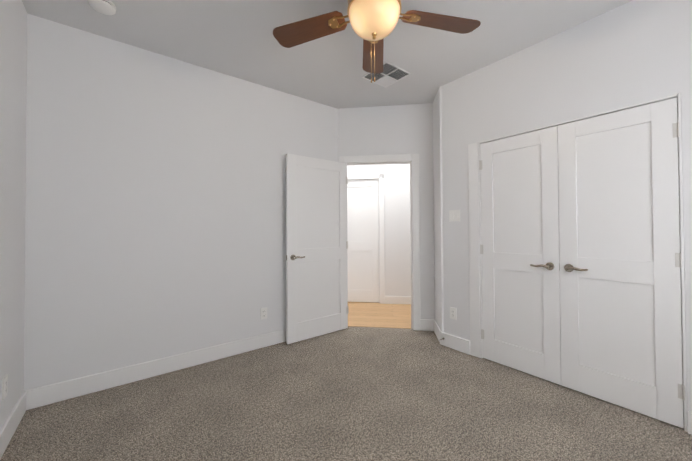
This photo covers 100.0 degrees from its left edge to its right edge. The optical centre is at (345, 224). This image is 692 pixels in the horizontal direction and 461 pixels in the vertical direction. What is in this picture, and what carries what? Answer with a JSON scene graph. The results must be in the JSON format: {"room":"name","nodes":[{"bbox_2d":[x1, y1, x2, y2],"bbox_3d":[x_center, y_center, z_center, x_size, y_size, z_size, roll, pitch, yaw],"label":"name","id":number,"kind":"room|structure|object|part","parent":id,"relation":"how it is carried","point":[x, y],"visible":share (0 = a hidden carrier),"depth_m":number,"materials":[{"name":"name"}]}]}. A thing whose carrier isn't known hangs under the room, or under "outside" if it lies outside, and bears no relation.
{"room":"empty bedroom","nodes":[
{"label":"empty bedroom","id":0,"kind":"room"},
{"bbox_2d":[0,0,26,429],"bbox_3d":[-1.152,-0.125,0.534,0.120,2.750,3.880,0,-1,-38],"label":"wall","id":1,"kind":"structure","parent":0,"point":[13,58],"depth_m":1.77,"materials":[{"name":"white paint"}]},
{"bbox_2d":[2,374,7,399],"bbox_3d":[-1.947,0.929,1.659,0.008,0.116,0.072,0,-1,-38],"label":"electrical outlet","id":2,"kind":"object","parent":1,"relation":"attached to","point":[4,386],"visible":0.98,"depth_m":1.64,"materials":[{"name":"white plastic"}]},
{"bbox_2d":[0,390,26,458],"bbox_3d":[-1.091,1.183,0.559,0.015,0.135,3.640,0,-1,-38],"label":"baseboard","id":3,"kind":"structure","parent":1,"relation":"attached to","point":[10,425],"depth_m":1.73,"materials":[{"name":"white paint"}]},
{"bbox_2d":[24,13,337,390],"bbox_3d":[-1.224,-0.095,2.856,2.850,2.750,0.120,0,-1,-38],"label":"wall","id":4,"kind":"structure","parent":0,"point":[155,222],"depth_m":2.43,"materials":[{"name":"white paint"}]},
{"bbox_2d":[26,329,285,409],"bbox_3d":[-1.156,1.212,2.801,2.660,0.135,0.015,0,-1,-38],"label":"baseboard","id":5,"kind":"structure","parent":4,"relation":"attached to","point":[57,392],"depth_m":2.38,"materials":[{"name":"white paint"}]},
{"bbox_2d":[260,307,266,319],"bbox_3d":[-0.859,0.931,3.040,0.072,0.116,0.008,0,-1,-38],"label":"electrical outlet","id":6,"kind":"object","parent":4,"relation":"attached to","point":[263,312],"visible":1,"depth_m":3.04,"materials":[{"name":"white plastic"}]},
{"bbox_2d":[286,153,348,343],"bbox_3d":[-0.310,0.255,3.351,0.822,2.030,0.162,0,-1,-38],"label":"entry door","id":7,"kind":"structure","parent":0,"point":[316,255],"depth_m":3.31,"materials":[{"name":"white paint"}]},
{"bbox_2d":[22,0,632,108],"bbox_3d":[0.390,-1.539,2.790,5.310,0.120,5.520,0,-1,-38],"label":"ceiling","id":8,"kind":"structure","parent":0,"point":[235,38],"depth_m":2.31,"materials":[{"name":"white paint"}]},
{"bbox_2d":[88,0,115,14],"bbox_3d":[-1.624,-1.458,1.936,0.144,0.044,0.144,0,-1,-38],"label":"smoke detector","id":9,"kind":"object","parent":8,"relation":"attached to","point":[106,7],"visible":1,"depth_m":1.92,"materials":[{"name":"white plastic"}]},
{"bbox_2d":[273,0,480,82],"bbox_3d":[0.173,-1.206,1.675,1.328,0.572,1.310,0,-1,-38],"label":"ceiling fan","id":10,"kind":"object","parent":8,"relation":"hanging from","point":[373,23],"visible":1,"depth_m":1.80,"materials":[{"name":"brown wood"}]},
{"bbox_3d":[-0.212,-1.262,1.871,0.560,0.038,0.166,-1,-1,23],"label":"blade","id":11,"kind":"part","parent":10,"relation":"part of","materials":[{"name":"brown wood"}]},
{"bbox_3d":[0.199,-1.261,2.123,0.166,0.038,0.560,0,-1,5],"label":"blade","id":12,"kind":"part","parent":10,"relation":"part of","materials":[{"name":"brown wood"}]},
{"bbox_3d":[0.167,-1.191,1.713,0.304,0.134,0.304,0,-1,-38],"label":"lamp shade","id":13,"kind":"part","parent":10,"relation":"part of","materials":[{"name":"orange glass"}]},
{"bbox_3d":[0.565,-1.267,1.809,0.560,0.038,0.166,0,-1,-13],"label":"blade","id":14,"kind":"part","parent":10,"relation":"part of","materials":[{"name":"brown wood"}]},
{"bbox_2d":[362,61,410,87],"bbox_3d":[0.397,-1.473,2.870,0.345,0.010,0.345,0,-1,-38],"label":"ceiling vent","id":15,"kind":"object","parent":8,"relation":"in","point":[390,74],"visible":0.96,"depth_m":2.87,"materials":[{"name":"white metal"}]},
{"bbox_2d":[0,326,691,460],"bbox_3d":[0.393,1.317,1.707,4.010,0.120,3.880,0,-1,-38],"label":"floor carpet","id":16,"kind":"object","parent":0,"point":[350,393],"visible":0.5,"depth_m":1.92,"materials":[{"name":"grey carpet"}]},
{"bbox_2d":[343,104,412,155],"bbox_3d":[0.400,-1.128,3.660,0.855,0.680,0.120,0,-1,7],"label":"wall","id":17,"kind":"structure","parent":0,"point":[381,130],"depth_m":3.60,"materials":[{"name":"white paint"}]},
{"bbox_2d":[347,162,410,165],"bbox_3d":[0.402,-0.762,3.653,0.815,0.012,0.035,0,-1,7],"label":"door frame","id":18,"kind":"object","parent":17,"relation":"attached to","point":[378,164],"visible":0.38,"depth_m":3.65,"materials":[{"name":"white paint"}]},
{"bbox_2d":[339,154,419,330],"bbox_3d":[0.409,0.212,3.634,0.987,2.139,0.140,0,-1,7],"label":"door frame","id":19,"kind":"structure","parent":17,"relation":"attached to","point":[416,241],"depth_m":3.52,"materials":[{"name":"white paint"}]},
{"bbox_3d":[0.393,-0.815,3.588,0.823,0.085,0.018,0,-1,7],"label":"room door casing top trim","id":20,"kind":"part","parent":19,"relation":"part of","materials":[{"name":"white wood"}]},
{"bbox_2d":[410,163,411,328],"bbox_3d":[0.806,0.254,3.590,0.012,2.050,0.035,0,-1,7],"label":"door frame","id":21,"kind":"object","parent":17,"relation":"attached to","point":[411,243],"visible":0.88,"depth_m":3.57,"materials":[{"name":"white paint"}]},
{"bbox_2d":[347,164,410,295],"bbox_3d":[1.380,-0.084,4.733,3.336,2.750,0.120,0,-1,7],"label":"wall","id":22,"kind":"structure","parent":0,"point":[397,244],"depth_m":4.74,"materials":[{"name":"white paint"}]},
{"bbox_2d":[347,179,378,302],"bbox_3d":[0.145,0.269,4.863,0.805,2.035,0.162,0,-1,7],"label":"hall door","id":23,"kind":"structure","parent":22,"relation":"in","point":[363,237],"depth_m":4.84,"materials":[{"name":"white paint"}]},
{"bbox_2d":[347,173,384,303],"bbox_3d":[0.140,0.229,4.817,0.988,2.139,0.020,0,-1,7],"label":"door frame","id":24,"kind":"structure","parent":22,"relation":"attached to","point":[381,246],"depth_m":4.75,"materials":[{"name":"white paint"}]},
{"bbox_3d":[0.134,-0.798,4.830,0.988,0.085,0.018,0,-1,7],"label":"hall door top casing trim","id":25,"kind":"part","parent":24,"relation":"part of","materials":[{"name":"white wood"}]},
{"bbox_2d":[385,296,410,303],"bbox_3d":[1.834,1.222,4.592,2.417,0.130,0.014,0,-1,7],"label":"baseboard","id":26,"kind":"structure","parent":22,"relation":"attached to","point":[397,299],"depth_m":4.71,"materials":[{"name":"white paint"}]},
{"bbox_2d":[348,302,410,328],"bbox_3d":[0.596,1.312,4.299,4.400,0.054,1.405,0,-1,7],"label":"floor","id":27,"kind":"structure","parent":0,"point":[369,314],"depth_m":4.10,"materials":[{"name":"beige wood"}]},
{"bbox_2d":[413,103,434,319],"bbox_3d":[0.979,-0.097,3.575,0.300,2.750,0.120,0,-1,7],"label":"wall pier","id":28,"kind":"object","parent":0,"point":[423,131],"visible":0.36,"depth_m":3.52,"materials":[{"name":"white paint"}]},
{"bbox_2d":[420,319,433,330],"bbox_3d":[0.982,1.209,3.490,0.171,0.135,0.015,0,-1,7],"label":"baseboard","id":29,"kind":"structure","parent":28,"relation":"attached to","point":[426,325],"depth_m":3.48,"materials":[{"name":"white paint"}]},
{"bbox_2d":[433,86,443,331],"bbox_3d":[1.094,-0.101,3.295,0.120,2.750,0.446,0,-1,7],"label":"wall","id":30,"kind":"structure","parent":0,"point":[438,211],"depth_m":3.21,"materials":[{"name":"white paint"}]},
{"bbox_2d":[434,320,440,343],"bbox_3d":[1.034,1.206,3.283,0.015,0.135,0.412,0,-1,7],"label":"baseboard return","id":31,"kind":"object","parent":30,"relation":"attached to","point":[437,330],"visible":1,"depth_m":3.25,"materials":[{"name":"white paint"}]},
{"bbox_2d":[442,0,691,410],"bbox_3d":[1.843,-0.121,2.074,0.060,2.750,2.646,0,-1,-38],"label":"wall","id":32,"kind":"structure","parent":0,"point":[627,54],"depth_m":2.22,"materials":[{"name":"white paint"}]},
{"bbox_2d":[450,307,455,319],"bbox_3d":[1.097,0.910,2.975,0.008,0.116,0.072,0,-1,-38],"label":"electrical outlet","id":33,"kind":"object","parent":32,"relation":"attached to","point":[452,313],"visible":1,"depth_m":2.98,"materials":[{"name":"white plastic"}]},
{"bbox_2d":[449,210,459,221],"bbox_3d":[1.108,-0.091,2.964,0.010,0.116,0.118,0,-1,-38],"label":"light switch","id":34,"kind":"object","parent":32,"relation":"attached to","point":[454,215],"visible":1,"depth_m":2.96,"materials":[{"name":"white plastic"}]},
{"bbox_2d":[440,332,469,354],"bbox_3d":[1.107,1.202,2.955,0.015,0.135,0.327,0,-1,-38],"label":"baseboard","id":35,"kind":"structure","parent":32,"relation":"attached to","point":[457,343],"depth_m":2.94,"materials":[{"name":"white paint"}]},
{"bbox_2d":[468,142,479,357],"bbox_3d":[1.236,0.240,2.801,0.006,2.054,0.100,0,-1,-38],"label":"trim","id":36,"kind":"structure","parent":32,"relation":"attached to","point":[474,280],"depth_m":2.80,"materials":[{"name":"white paint"}]},
{"bbox_2d":[479,126,560,384],"bbox_3d":[1.458,0.240,2.503,0.098,2.020,0.630,0,-1,-38],"label":"closet door","id":37,"kind":"structure","parent":32,"relation":"in","point":[520,266],"depth_m":2.48,"materials":[{"name":"white paint"}]},
{"bbox_2d":[478,93,687,431],"bbox_3d":[1.682,0.231,2.278,0.061,2.054,1.273,0,-1,-38],"label":"door frame","id":38,"kind":"structure","parent":32,"relation":"attached to","point":[683,265],"depth_m":1.77,"materials":[{"name":"white paint"}]},
{"bbox_2d":[558,98,684,427],"bbox_3d":[1.844,0.231,2.005,0.098,2.020,0.630,0,-1,-38],"label":"closet door","id":39,"kind":"structure","parent":32,"relation":"in","point":[620,254],"depth_m":1.98,"materials":[{"name":"white paint"}]},
{"bbox_2d":[687,410,691,434],"bbox_3d":[2.302,1.176,1.412,0.015,0.135,0.831,0,-1,-38],"label":"baseboard","id":40,"kind":"structure","parent":32,"relation":"attached to","point":[689,416],"depth_m":1.73,"materials":[{"name":"white paint"}]},
{"bbox_2d":[677,98,683,400],"bbox_3d":[1.914,-0.121,2.129,0.120,2.750,2.645,0,-1,-38],"label":"wall","id":41,"kind":"structure","parent":0,"point":[680,239],"depth_m":1.81,"materials":[{"name":"white paint"}]}
]}

